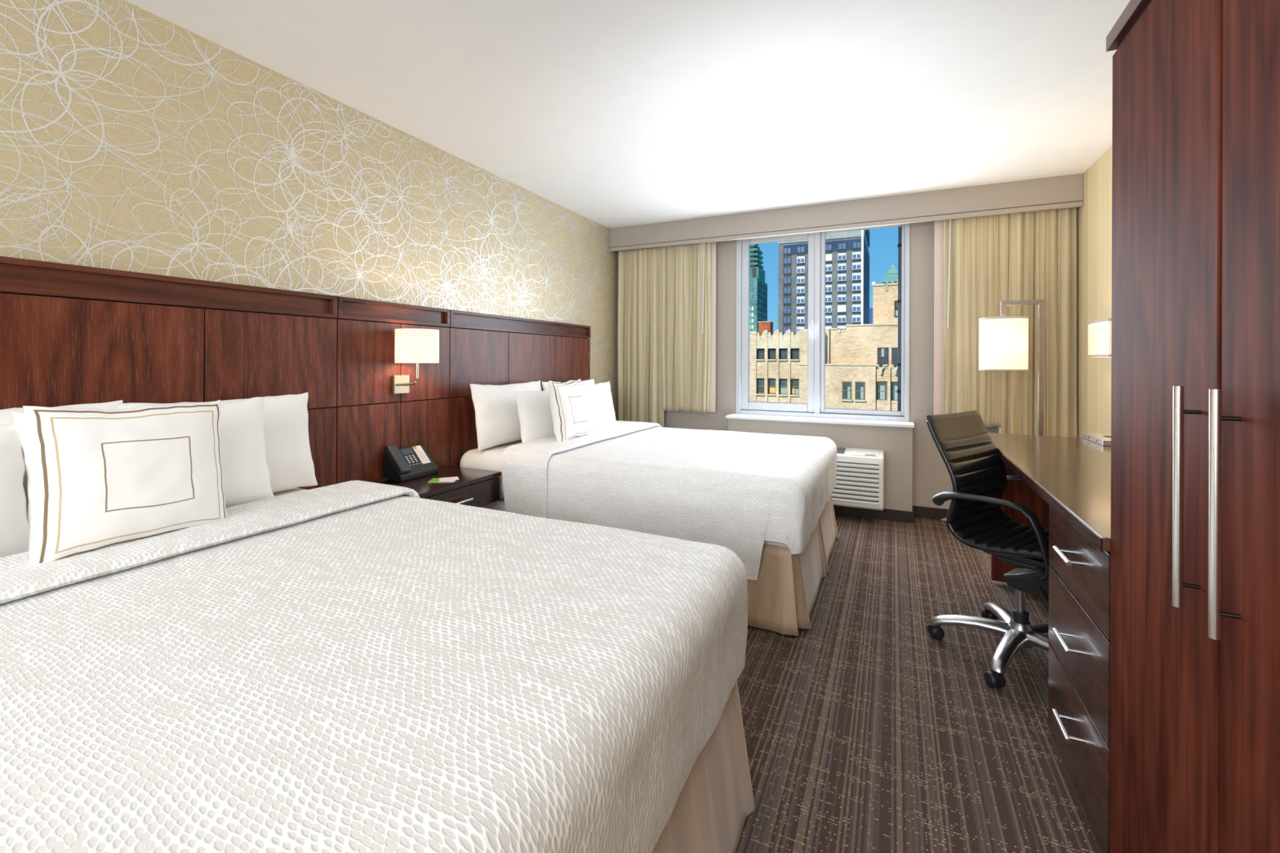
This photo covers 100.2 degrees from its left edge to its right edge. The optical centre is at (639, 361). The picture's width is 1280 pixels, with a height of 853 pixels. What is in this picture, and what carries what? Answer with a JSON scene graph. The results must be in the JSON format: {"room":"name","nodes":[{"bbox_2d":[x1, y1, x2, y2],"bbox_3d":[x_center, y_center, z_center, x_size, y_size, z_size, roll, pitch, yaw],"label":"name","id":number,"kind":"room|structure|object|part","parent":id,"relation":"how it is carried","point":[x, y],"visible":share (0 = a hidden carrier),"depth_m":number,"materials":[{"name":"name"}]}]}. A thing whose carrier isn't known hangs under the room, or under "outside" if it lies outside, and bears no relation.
{"room":"hotel room","nodes":[
{"label":"hotel room","id":0,"kind":"room"},
{"bbox_2d":[0,0,618,420],"bbox_3d":[-1.921,-0.039,1.838,0.153,2.463,7.676,0,0,25],"label":"wall","id":1,"kind":"structure","parent":0,"point":[132,140],"depth_m":2.22,"materials":[{"name":"beige paper"}]},
{"bbox_2d":[0,256,337,489],"bbox_3d":[-1.818,0.441,1.823,0.053,1.505,1.634,0,0,25],"label":"headboard","id":2,"kind":"object","parent":1,"relation":"attached to","point":[70,334],"visible":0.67,"depth_m":1.94,"materials":[{"name":"brown wood"}]},
{"bbox_3d":[-1.802,0.007,1.818,0.014,0.418,0.542,0,0,25],"label":"panel","id":3,"kind":"part","parent":2,"relation":"part of","materials":[{"name":"brown wood"}]},
{"bbox_3d":[-1.815,-0.260,1.823,0.053,0.105,1.634,0,0,25],"label":"rail","id":4,"kind":"part","parent":2,"relation":"part of","materials":[{"name":"brown wood"}]},
{"bbox_3d":[-1.568,0.007,2.311,0.014,0.418,0.540,0,0,25],"label":"panel","id":5,"kind":"part","parent":2,"relation":"part of","materials":[{"name":"brown wood"}]},
{"bbox_3d":[-1.571,0.697,2.311,0.014,0.950,0.540,0,0,25],"label":"panel","id":6,"kind":"part","parent":2,"relation":"part of","materials":[{"name":"brown wood"}]},
{"bbox_2d":[334,296,449,484],"bbox_3d":[-1.314,0.443,2.888,0.053,1.505,0.712,0,0,25],"label":"wall panel","id":7,"kind":"object","parent":1,"relation":"attached to","point":[371,419],"visible":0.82,"depth_m":2.77,"materials":[{"name":"brown wood"}]},
{"bbox_3d":[-1.373,0.008,2.723,0.014,0.418,0.361,0,0,25],"label":"panel","id":8,"kind":"part","parent":7,"relation":"part of","materials":[{"name":"brown wood"}]},
{"bbox_3d":[-1.376,0.697,2.723,0.014,0.950,0.361,0,0,25],"label":"panel","id":9,"kind":"part","parent":7,"relation":"part of","materials":[{"name":"brown wood"}]},
{"bbox_3d":[-1.311,-0.258,2.888,0.053,0.105,0.712,0,0,25],"label":"rail","id":10,"kind":"part","parent":7,"relation":"part of","materials":[{"name":"brown wood"}]},
{"bbox_2d":[391,328,439,394],"bbox_3d":[-1.184,0.004,2.825,0.238,0.340,0.216,0,0,25],"label":"wall sconce","id":11,"kind":"object","parent":7,"relation":"attached to","point":[412,345],"visible":1,"depth_m":2.74,"materials":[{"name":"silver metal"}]},
{"bbox_3d":[-1.284,0.124,2.869,0.021,0.098,0.098,0,0,25],"label":"wall plate","id":12,"kind":"part","parent":11,"relation":"part of","materials":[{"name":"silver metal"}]},
{"bbox_3d":[-1.234,0.033,2.826,0.133,0.196,0.020,0,0,7],"label":"arm","id":13,"kind":"part","parent":11,"relation":"part of","materials":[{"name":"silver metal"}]},
{"bbox_3d":[-1.174,-0.079,2.820,0.216,0.176,0.216,0,0,25],"label":"lamp shade","id":14,"kind":"part","parent":11,"relation":"part of","materials":[{"name":"white fabric"}]},
{"bbox_3d":[-1.222,0.698,3.047,0.014,0.950,0.346,0,0,25],"label":"panel","id":15,"kind":"part","parent":7,"relation":"part of","materials":[{"name":"brown wood"}]},
{"bbox_3d":[-1.220,0.009,3.047,0.014,0.418,0.346,0,0,25],"label":"panel","id":16,"kind":"part","parent":7,"relation":"part of","materials":[{"name":"brown wood"}]},
{"bbox_2d":[377,466,501,506],"bbox_3d":[-1.101,0.705,2.786,0.427,0.162,0.706,0,0,25],"label":"nightstand","id":17,"kind":"object","parent":7,"relation":"attached to","point":[475,487],"visible":0.5,"depth_m":2.83,"materials":[{"name":"brown wood"}]},
{"bbox_2d":[374,444,438,483],"bbox_3d":[-1.237,0.532,2.839,0.128,0.181,0.325,0,0,25],"label":"telephone","id":18,"kind":"object","parent":17,"relation":"on","point":[403,464],"visible":1,"depth_m":2.81,"materials":[{"name":"black plastic"}]},
{"bbox_3d":[-1.323,0.612,2.745,0.047,0.017,0.081,0,0,25],"label":"cord","id":19,"kind":"part","parent":18,"relation":"part of","materials":[{"name":"black plastic"}]},
{"bbox_2d":[427,476,459,482],"bbox_3d":[-1.020,0.621,2.810,0.147,0.005,0.115,0,0,-5],"label":"notepad","id":20,"kind":"object","parent":17,"relation":"on","point":[451,479],"visible":1,"depth_m":2.80,"materials":[{"name":"white paper"}]},
{"bbox_3d":[-0.949,0.719,2.715,0.020,0.131,0.692,0,0,25],"label":"drawer","id":21,"kind":"part","parent":17,"relation":"part of","materials":[{"name":"brown wood"}]},
{"bbox_3d":[-0.923,0.717,2.705,0.036,0.012,0.190,0,0,25],"label":"handle","id":22,"kind":"part","parent":17,"relation":"part of","materials":[{"name":"metal"}]},
{"bbox_2d":[448,309,591,466],"bbox_3d":[-0.809,0.444,3.953,0.053,1.505,1.636,0,0,25],"label":"headboard","id":23,"kind":"object","parent":1,"relation":"attached to","point":[485,348],"visible":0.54,"depth_m":3.62,"materials":[{"name":"brown wood"}]},
{"bbox_3d":[-1.031,0.699,3.450,0.014,0.950,0.537,0,0,25],"label":"panel","id":24,"kind":"part","parent":23,"relation":"part of","materials":[{"name":"brown wood"}]},
{"bbox_3d":[-1.028,0.010,3.450,0.014,0.418,0.537,0,0,25],"label":"panel","id":25,"kind":"part","parent":23,"relation":"part of","materials":[{"name":"brown wood"}]},
{"bbox_3d":[-0.806,-0.256,3.953,0.053,0.105,1.636,0,0,25],"label":"rail","id":26,"kind":"part","parent":23,"relation":"part of","materials":[{"name":"brown wood"}]},
{"bbox_3d":[-0.793,0.011,3.947,0.014,0.418,0.553,0,0,25],"label":"panel","id":27,"kind":"part","parent":23,"relation":"part of","materials":[{"name":"brown wood"}]},
{"bbox_3d":[-0.557,0.011,4.444,0.014,0.418,0.536,0,0,25],"label":"panel","id":28,"kind":"part","parent":23,"relation":"part of","materials":[{"name":"brown wood"}]},
{"bbox_2d":[124,0,1129,228],"bbox_3d":[-0.218,-1.339,1.061,3.988,0.150,8.126,0,0,25],"label":"ceiling","id":29,"kind":"structure","parent":0,"point":[615,113],"depth_m":2.44,"materials":[{"name":"paint"}]},
{"bbox_2d":[728,418,912,511],"bbox_3d":[1.436,0.849,4.385,1.415,0.713,0.195,0,0,25],"label":"wall","id":30,"kind":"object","parent":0,"point":[896,442],"visible":0.34,"depth_m":4.09,"materials":[{"name":"beige paint"}]},
{"bbox_2d":[725,413,914,427],"bbox_3d":[1.437,0.481,4.386,1.442,0.023,0.253,0,0,25],"label":"trim","id":31,"kind":"structure","parent":30,"relation":"on","point":[743,416],"depth_m":4.28,"materials":[{"name":"stone"}]},
{"bbox_2d":[831,447,884,511],"bbox_3d":[1.331,0.883,4.206,1.068,0.421,0.216,0,0,25],"label":"air conditioner","id":32,"kind":"object","parent":30,"relation":"attached to","point":[860,483],"visible":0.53,"depth_m":3.96,"materials":[{"name":"plastic"}]},
{"bbox_3d":[1.693,0.688,4.044,0.200,0.028,0.158,0,0,25],"label":"control door","id":33,"kind":"part","parent":32,"relation":"part of","materials":[{"name":"plastic"}]},
{"bbox_2d":[833,505,914,523],"bbox_3d":[1.430,1.163,4.374,1.439,0.085,0.195,0,0,25],"label":"baseboard","id":34,"kind":"object","parent":30,"relation":"attached to","point":[894,515],"visible":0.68,"depth_m":4.08,"materials":[{"name":"brown wood"}]},
{"bbox_2d":[663,220,998,509],"bbox_3d":[1.464,-0.026,4.619,3.988,2.463,0.250,0,0,25],"label":"wall","id":35,"kind":"structure","parent":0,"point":[931,475],"depth_m":4.16,"materials":[{"name":"beige paint"}]},
{"bbox_2d":[735,222,910,422],"bbox_3d":[1.493,-0.342,4.497,1.380,1.625,0.147,0,0,25],"label":"window","id":36,"kind":"structure","parent":35,"relation":"attached to","point":[815,406],"depth_m":4.49,"materials":[{"name":"paint"}]},
{"bbox_3d":[1.194,-0.335,4.645,0.623,1.530,0.056,0,0,25],"label":"sash","id":37,"kind":"part","parent":36,"relation":"part of","materials":[{"name":"paint"}]},
{"bbox_3d":[1.440,-0.274,4.470,0.028,0.160,0.053,0,0,25],"label":"handle","id":38,"kind":"part","parent":36,"relation":"part of","materials":[{"name":"paint"}]},
{"bbox_3d":[1.807,-0.341,4.367,0.632,1.545,0.052,0,0,25],"label":"sash","id":39,"kind":"part","parent":36,"relation":"part of","materials":[{"name":"paint"}]},
{"bbox_2d":[897,226,902,411],"bbox_3d":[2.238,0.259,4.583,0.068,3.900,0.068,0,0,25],"label":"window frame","id":40,"kind":"structure","parent":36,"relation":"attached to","point":[900,228],"depth_m":4.57,"materials":[{"name":"white metal"}]},
{"bbox_2d":[609,173,1083,251],"bbox_3d":[1.371,-1.148,4.414,3.584,0.217,0.200,0,0,25],"label":"valance","id":41,"kind":"object","parent":35,"relation":"attached to","point":[1064,191],"visible":1,"depth_m":4.13,"materials":[{"name":"paint"}]},
{"bbox_2d":[617,241,715,426],"bbox_3d":[0.219,0.003,4.949,0.975,2.324,0.083,0,0,25],"label":"curtain","id":42,"kind":"object","parent":41,"relation":"hanging from","point":[667,295],"visible":0.79,"depth_m":4.94,"materials":[{"name":"fabric"}]},
{"bbox_3d":[0.005,0.002,5.062,0.491,2.324,0.061,0,0,25],"label":"long panel","id":43,"kind":"part","parent":42,"relation":"part of","materials":[{"name":"beige fabric"}]},
{"bbox_3d":[0.422,-0.349,4.858,0.463,1.619,0.047,0,0,25],"label":"short panel","id":44,"kind":"part","parent":42,"relation":"part of","materials":[{"name":"beige fabric"}]},
{"bbox_3d":[1.333,-1.056,4.335,3.584,0.032,0.025,0,0,25],"label":"rail","id":45,"kind":"part","parent":41,"relation":"part of","materials":[{"name":"fabric"}]},
{"bbox_2d":[933,207,1077,437],"bbox_3d":[2.591,0.012,3.823,0.858,2.324,0.091,0,0,25],"label":"curtain","id":46,"kind":"object","parent":41,"relation":"hanging from","point":[980,263],"visible":0.66,"depth_m":3.81,"materials":[{"name":"fabric"}]},
{"bbox_3d":[2.426,-0.336,3.913,0.365,1.629,0.052,0,0,25],"label":"short panel","id":47,"kind":"part","parent":46,"relation":"part of","materials":[{"name":"beige fabric"}]},
{"bbox_3d":[2.773,0.013,3.742,0.459,2.324,0.079,0,0,25],"label":"long panel","id":48,"kind":"part","parent":46,"relation":"part of","materials":[{"name":"beige fabric"}]},
{"bbox_2d":[912,505,948,519],"bbox_3d":[2.569,1.167,3.948,1.008,0.085,0.012,0,0,25],"label":"baseboard","id":49,"kind":"structure","parent":35,"relation":"attached to","point":[919,511],"depth_m":4.10,"materials":[{"name":"brown wood"}]},
{"bbox_2d":[735,514,1101,852],"bbox_3d":[-0.228,1.259,1.061,3.988,0.120,8.126,0,0,25],"label":"floor","id":50,"kind":"structure","parent":0,"point":[865,731],"depth_m":1.79,"materials":[{"name":"carpet"}]},
{"bbox_2d":[272,488,755,852],"bbox_3d":[-0.906,0.867,1.260,2.060,0.660,1.588,0,0,25],"label":"bed","id":51,"kind":"object","parent":50,"relation":"on","point":[711,811],"visible":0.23,"depth_m":1.25,"materials":[{"name":"beige fabric"}]},
{"bbox_2d":[0,423,29,557],"bbox_3d":[-1.765,0.346,1.151,0.184,0.363,0.640,0,0,25],"label":"pillow","id":52,"kind":"object","parent":51,"relation":"on","point":[14,523],"visible":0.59,"depth_m":1.39,"materials":[{"name":"white fabric"}]},
{"bbox_2d":[0,400,122,512],"bbox_3d":[-1.819,0.327,1.426,0.161,0.400,0.700,0,0,25],"label":"pillow","id":53,"kind":"object","parent":51,"relation":"on","point":[6,417],"visible":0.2,"depth_m":1.54,"materials":[{"name":"white fabric"}]},
{"bbox_2d":[11,396,274,551],"bbox_3d":[-1.498,0.330,1.689,0.184,0.398,0.630,0,0,25],"label":"pillow","id":54,"kind":"object","parent":51,"relation":"on","point":[245,470],"visible":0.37,"depth_m":1.84,"materials":[{"name":"white fabric"}]},
{"bbox_2d":[117,391,317,492],"bbox_3d":[-1.548,0.331,1.989,0.182,0.395,0.680,0,0,25],"label":"pillow","id":55,"kind":"object","parent":51,"relation":"on","point":[289,461],"visible":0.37,"depth_m":2.15,"materials":[{"name":"white fabric"}]},
{"bbox_3d":[-0.939,0.672,1.276,1.985,0.272,1.475,0,0,25],"label":"mattress","id":56,"kind":"part","parent":51,"relation":"part of","materials":[{"name":"white fabric"}]},
{"bbox_2d":[0,480,747,852],"bbox_3d":[-0.741,0.737,1.182,1.623,0.509,1.598,0,0,25],"label":"coverlet","id":57,"kind":"object","parent":51,"relation":"on","point":[356,666],"visible":0.98,"depth_m":0.90,"materials":[{"name":"white fabric"}]},
{"bbox_2d":[22,400,226,564],"bbox_3d":[-1.393,0.314,1.486,0.173,0.407,0.442,0,0,24],"label":"decorative cushion","id":58,"kind":"object","parent":57,"relation":"on","point":[101,478],"visible":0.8,"depth_m":1.41,"materials":[{"name":"white fabric"}]},
{"bbox_2d":[459,439,839,635],"bbox_3d":[0.129,0.871,3.446,2.057,0.660,1.613,0,0,25],"label":"bed","id":59,"kind":"object","parent":50,"relation":"on","point":[783,597],"visible":0.23,"depth_m":2.41,"materials":[{"name":"beige fabric"}]},
{"bbox_3d":[0.098,0.676,3.463,1.985,0.272,1.495,0,0,25],"label":"mattress","id":60,"kind":"part","parent":59,"relation":"part of","materials":[{"name":"white fabric"}]},
{"bbox_2d":[470,380,541,451],"bbox_3d":[-0.829,0.333,3.480,0.172,0.396,0.700,0,0,25],"label":"pillow","id":61,"kind":"object","parent":59,"relation":"on","point":[497,420],"visible":0.69,"depth_m":3.27,"materials":[{"name":"white fabric"}]},
{"bbox_2d":[515,390,555,442],"bbox_3d":[-0.606,0.357,3.529,0.163,0.350,0.600,0,0,25],"label":"pillow","id":62,"kind":"object","parent":59,"relation":"on","point":[535,415],"visible":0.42,"depth_m":3.33,"materials":[{"name":"white fabric"}]},
{"bbox_2d":[542,378,594,391],"bbox_3d":[-0.515,0.340,4.139,0.188,0.386,0.733,0,0,31],"label":"pillow","id":63,"kind":"object","parent":59,"relation":"on","point":[545,386],"visible":0.12,"depth_m":4.24,"materials":[{"name":"white fabric"}]},
{"bbox_2d":[501,420,836,580],"bbox_3d":[0.232,0.742,3.404,1.809,0.509,1.627,0,0,25],"label":"coverlet","id":64,"kind":"object","parent":59,"relation":"on","point":[736,491],"visible":0.9,"depth_m":2.73,"materials":[{"name":"white fabric"}]},
{"bbox_2d":[548,378,589,441],"bbox_3d":[-0.446,0.317,3.439,0.162,0.395,0.430,0,0,20],"label":"decorative cushion","id":65,"kind":"object","parent":64,"relation":"on","point":[568,406],"visible":0.92,"depth_m":3.31,"materials":[{"name":"white fabric"}]},
{"bbox_2d":[582,381,616,427],"bbox_3d":[-0.350,0.348,4.072,0.162,0.371,0.600,0,0,25],"label":"pillow","id":66,"kind":"object","parent":64,"relation":"on","point":[598,397],"visible":0.54,"depth_m":4.04,"materials":[{"name":"white fabric"}]},
{"bbox_2d":[926,410,1049,688],"bbox_3d":[1.548,0.718,2.160,0.653,0.975,0.642,0,0,-35],"label":"office chair","id":67,"kind":"object","parent":50,"relation":"on","point":[975,517],"visible":0.8,"depth_m":2.20,"materials":[{"name":"black leather"}]},
{"bbox_3d":[1.430,0.474,2.348,0.470,0.488,0.152,0,0,-35],"label":"backrest","id":68,"kind":"part","parent":67,"relation":"part of","materials":[{"name":"black leather"}]},
{"bbox_3d":[1.402,1.114,2.268,0.302,0.078,0.076,0,0,33],"label":"leg","id":69,"kind":"part","parent":67,"relation":"part of","materials":[{"name":"metal"}]},
{"bbox_3d":[1.317,0.641,2.022,0.078,0.255,0.402,0,0,-35],"label":"armrest","id":70,"kind":"part","parent":67,"relation":"part of","materials":[{"name":"black plastic"}]},
{"bbox_3d":[1.590,1.115,2.342,0.076,0.078,0.302,0,0,15],"label":"leg","id":71,"kind":"part","parent":67,"relation":"part of","materials":[{"name":"metal"}]},
{"bbox_3d":[1.574,0.722,2.138,0.470,0.073,0.436,0,0,-35],"label":"seat","id":72,"kind":"part","parent":67,"relation":"part of","materials":[{"name":"black leather"}]},
{"bbox_3d":[1.414,1.114,2.066,0.302,0.078,0.076,0,0,-39],"label":"leg","id":73,"kind":"part","parent":67,"relation":"part of","materials":[{"name":"metal"}]},
{"bbox_3d":[1.774,0.643,2.337,0.078,0.255,0.402,0,0,-35],"label":"armrest","id":74,"kind":"part","parent":67,"relation":"part of","materials":[{"name":"black plastic"}]},
{"bbox_3d":[1.622,1.115,2.020,0.076,0.078,0.302,0,0,-26],"label":"leg","id":75,"kind":"part","parent":67,"relation":"part of","materials":[{"name":"metal"}]},
{"bbox_3d":[1.719,1.115,2.186,0.302,0.078,0.076,0,0,-3],"label":"leg","id":76,"kind":"part","parent":67,"relation":"part of","materials":[{"name":"metal"}]},
{"bbox_3d":[1.539,0.914,2.027,0.028,0.103,0.118,0,0,11],"label":"tilt lever","id":77,"kind":"part","parent":67,"relation":"part of","materials":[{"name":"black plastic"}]},
{"bbox_2d":[978,299,1044,435],"bbox_3d":[2.377,0.416,3.321,0.468,1.587,0.260,0,0,25],"label":"floor lamp","id":78,"kind":"object","parent":50,"relation":"on","point":[1003,340],"visible":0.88,"depth_m":3.27,"materials":[{"name":"fabric"}]},
{"bbox_3d":[2.285,-0.267,3.366,0.260,0.012,0.260,0,0,25],"label":"shade trim","id":79,"kind":"part","parent":78,"relation":"part of","materials":[{"name":"white fabric"}]},
{"bbox_3d":[2.284,0.054,3.366,0.260,0.010,0.260,0,0,25],"label":"shade trim","id":80,"kind":"part","parent":78,"relation":"part of","materials":[{"name":"white fabric"}]},
{"bbox_3d":[2.284,-0.106,3.366,0.256,0.314,0.256,0,0,25],"label":"lamp shade","id":81,"kind":"part","parent":78,"relation":"part of","materials":[{"name":"white fabric"}]},
{"bbox_2d":[988,432,1111,852],"bbox_3d":[1.753,0.799,1.919,0.743,0.815,1.967,0,0,25],"label":"desk","id":82,"kind":"object","parent":50,"relation":"on","point":[1066,484],"visible":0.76,"depth_m":1.43,"materials":[{"name":"brown wood"}]},
{"bbox_3d":[2.190,0.806,2.777,0.615,0.764,0.027,0,0,25],"label":"panel","id":83,"kind":"part","parent":82,"relation":"part of","materials":[{"name":"brown wood"}]},
{"bbox_3d":[1.112,0.952,1.392,0.037,0.012,0.128,0,0,25],"label":"handle","id":84,"kind":"part","parent":82,"relation":"part of","materials":[{"name":"metal"}]},
{"bbox_3d":[1.113,0.731,1.392,0.037,0.012,0.128,0,0,25],"label":"handle","id":85,"kind":"part","parent":82,"relation":"part of","materials":[{"name":"metal"}]},
{"bbox_3d":[1.113,0.508,1.392,0.037,0.012,0.128,0,0,25],"label":"handle","id":86,"kind":"part","parent":82,"relation":"part of","materials":[{"name":"metal"}]},
{"bbox_3d":[1.147,0.988,1.402,0.019,0.262,0.503,0,0,25],"label":"drawer","id":87,"kind":"part","parent":82,"relation":"part of","materials":[{"name":"brown wood"}]},
{"bbox_3d":[1.148,0.736,1.402,0.019,0.230,0.503,0,0,25],"label":"drawer","id":88,"kind":"part","parent":82,"relation":"part of","materials":[{"name":"brown wood"}]},
{"bbox_3d":[1.149,0.521,1.402,0.019,0.189,0.503,0,0,25],"label":"drawer","id":89,"kind":"part","parent":82,"relation":"part of","materials":[{"name":"brown wood"}]},
{"bbox_2d":[1082,432,1111,446],"bbox_3d":[2.311,0.380,2.570,0.224,0.028,0.295,0,0,25],"label":"hub","id":90,"kind":"object","parent":82,"relation":"on","point":[1103,439],"visible":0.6,"depth_m":2.59,"materials":[{"name":"metal"}]},
{"bbox_2d":[1106,0,1279,852],"bbox_3d":[1.145,0.245,0.626,0.738,1.918,0.893,0,0,25],"label":"wardrobe","id":91,"kind":"object","parent":50,"relation":"on","point":[1195,563],"visible":1,"depth_m":0.84,"materials":[{"name":"brown wood"}]},
{"bbox_3d":[0.948,0.223,0.974,0.020,1.782,0.425,0,0,25],"label":"door","id":92,"kind":"part","parent":91,"relation":"part of","materials":[{"name":"brown wood"}]},
{"bbox_3d":[0.845,0.212,0.841,0.012,0.346,0.012,0,0,25],"label":"handle","id":93,"kind":"part","parent":91,"relation":"part of","materials":[{"name":"metal"}]},
{"bbox_3d":[0.856,0.350,0.835,0.026,0.006,0.006,0,0,25],"label":"handle post","id":94,"kind":"part","parent":91,"relation":"part of","materials":[{"name":"metal"}]},
{"bbox_3d":[0.857,0.079,0.835,0.026,0.006,0.006,0,0,25],"label":"handle post","id":95,"kind":"part","parent":91,"relation":"part of","materials":[{"name":"metal"}]},
{"bbox_3d":[0.799,0.212,0.744,0.012,0.346,0.012,0,0,25],"label":"handle","id":96,"kind":"part","parent":91,"relation":"part of","materials":[{"name":"metal"}]},
{"bbox_3d":[0.810,0.350,0.738,0.026,0.006,0.006,0,0,25],"label":"handle post","id":97,"kind":"part","parent":91,"relation":"part of","materials":[{"name":"metal"}]},
{"bbox_3d":[0.811,0.079,0.738,0.026,0.006,0.006,0,0,25],"label":"handle post","id":98,"kind":"part","parent":91,"relation":"part of","materials":[{"name":"metal"}]},
{"bbox_3d":[0.762,0.222,0.581,0.020,1.782,0.424,0,0,25],"label":"door","id":99,"kind":"part","parent":91,"relation":"part of","materials":[{"name":"brown wood"}]},
{"bbox_2d":[1076,145,1111,437],"bbox_3d":[1.455,-0.026,0.238,0.150,2.463,7.676,0,0,25],"label":"wall","id":100,"kind":"structure","parent":0,"point":[1094,218],"depth_m":3.37,"materials":[{"name":"beige paint"}]},
{"bbox_2d":[1087,318,1111,357],"bbox_3d":[2.541,-0.121,2.882,0.152,0.198,0.329,0,0,25],"label":"wall sconce","id":101,"kind":"object","parent":100,"relation":"attached to","point":[1100,331],"visible":0.59,"depth_m":2.84,"materials":[{"name":"white fabric"}]},
{"bbox_3d":[2.532,-0.028,2.886,0.133,0.012,0.329,0,0,25],"label":"shade trim","id":102,"kind":"part","parent":101,"relation":"part of","materials":[{"name":"white fabric"}]},
{"bbox_3d":[2.533,-0.214,2.886,0.133,0.013,0.329,0,0,25],"label":"shade trim","id":103,"kind":"part","parent":101,"relation":"part of","materials":[{"name":"white fabric"}]},
{"label":"outside","id":104,"kind":"structure","parent":0,"visible":0},
{"bbox_2d":[749,244,767,332],"bbox_3d":[55.773,-17.700,274.378,14.120,98.227,23.822,0,0,25],"label":"tower","id":105,"kind":"structure","parent":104,"point":[758,287],"depth_m":265.21,"materials":[{"name":"glass"}]},
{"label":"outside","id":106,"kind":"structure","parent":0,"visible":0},
{"bbox_2d":[777,229,869,333],"bbox_3d":[55.813,-3.579,158.280,23.154,69.986,34.350,0,0,25],"label":"tower","id":107,"kind":"structure","parent":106,"point":[842,249],"depth_m":142.34,"materials":[{"name":"concrete"}]},
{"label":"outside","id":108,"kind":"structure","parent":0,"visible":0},
{"bbox_2d":[749,230,897,410],"bbox_3d":[25.684,7.323,64.969,24.982,47.951,20.560,0,0,25],"label":"building","id":109,"kind":"structure","parent":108,"point":[861,360],"depth_m":57.72,"materials":[{"name":"brick"}]},
{"bbox_3d":[13.646,2.782,60.259,0.777,1.641,0.020,0,0,25],"label":"pane","id":110,"kind":"part","parent":109,"relation":"part of","materials":[{"name":"glass"}]},
{"bbox_3d":[13.661,-1.109,60.259,0.817,1.712,0.020,0,0,25],"label":"pane","id":111,"kind":"part","parent":109,"relation":"part of","materials":[{"name":"glass"}]},
{"bbox_3d":[14.775,2.786,59.712,0.779,1.641,0.040,0,0,25],"label":"pane","id":112,"kind":"part","parent":109,"relation":"part of","materials":[{"name":"yellow glass"}]},
{"bbox_3d":[14.795,-1.105,59.721,0.819,1.712,0.020,0,0,25],"label":"pane","id":113,"kind":"part","parent":109,"relation":"part of","materials":[{"name":"glass"}]},
{"bbox_3d":[15.894,2.790,59.182,0.804,1.641,0.040,0,0,25],"label":"pane","id":114,"kind":"part","parent":109,"relation":"part of","materials":[{"name":"glass"}]},
{"bbox_3d":[15.913,-1.101,59.191,0.844,1.712,0.020,0,0,25],"label":"pane","id":115,"kind":"part","parent":109,"relation":"part of","materials":[{"name":"grey glass"}]},
{"bbox_3d":[17.027,2.795,58.645,0.809,1.641,0.040,0,0,25],"label":"pane","id":116,"kind":"part","parent":109,"relation":"part of","materials":[{"name":"glass"}]},
{"bbox_3d":[17.046,-1.096,58.654,0.849,1.712,0.020,0,0,25],"label":"pane","id":117,"kind":"part","parent":109,"relation":"part of","materials":[{"name":"grey glass"}]},
{"bbox_3d":[21.575,3.048,55.813,0.855,1.806,0.040,0,0,25],"label":"pane","id":118,"kind":"part","parent":109,"relation":"part of","materials":[{"name":"glass"}]},
{"bbox_3d":[22.718,3.052,55.271,0.874,1.806,0.040,0,0,25],"label":"pane","id":119,"kind":"part","parent":109,"relation":"part of","materials":[{"name":"glass"}]},
{"bbox_3d":[24.783,3.060,54.835,0.939,1.806,0.040,0,0,25],"label":"pane","id":120,"kind":"part","parent":109,"relation":"part of","materials":[{"name":"glass"}]},
{"bbox_3d":[25.330,-0.426,55.799,0.960,1.906,0.040,0,0,25],"label":"pane","id":121,"kind":"part","parent":109,"relation":"part of","materials":[{"name":"grey glass"}]},
{"bbox_3d":[25.962,3.065,54.276,0.839,1.806,0.040,0,0,25],"label":"pane","id":122,"kind":"part","parent":109,"relation":"part of","materials":[{"name":"glass"}]},
{"bbox_3d":[26.542,-0.421,55.236,0.928,1.885,0.020,0,0,25],"label":"pane","id":123,"kind":"part","parent":109,"relation":"part of","materials":[{"name":"grey glass"}]},
{"bbox_3d":[29.662,-6.013,61.159,0.954,1.760,0.040,0,0,25],"label":"pane","id":124,"kind":"part","parent":109,"relation":"part of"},
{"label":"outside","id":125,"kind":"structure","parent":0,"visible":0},
{"bbox_2d":[869,307,872,324],"bbox_3d":[171.289,-3.301,397.443,6.140,70.317,25.000,0,0,25],"label":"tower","id":126,"kind":"structure","parent":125,"point":[870,308],"depth_m":385.88,"materials":[{"name":"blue glass"}]},
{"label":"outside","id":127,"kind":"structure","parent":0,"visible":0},
{"bbox_2d":[882,263,897,285],"bbox_3d":[121.541,-7.731,257.691,9.903,78.795,10.003,0,0,25],"label":"tower","id":128,"kind":"structure","parent":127,"point":[891,276],"depth_m":255.05,"materials":[{"name":"teal metal"}]}
]}

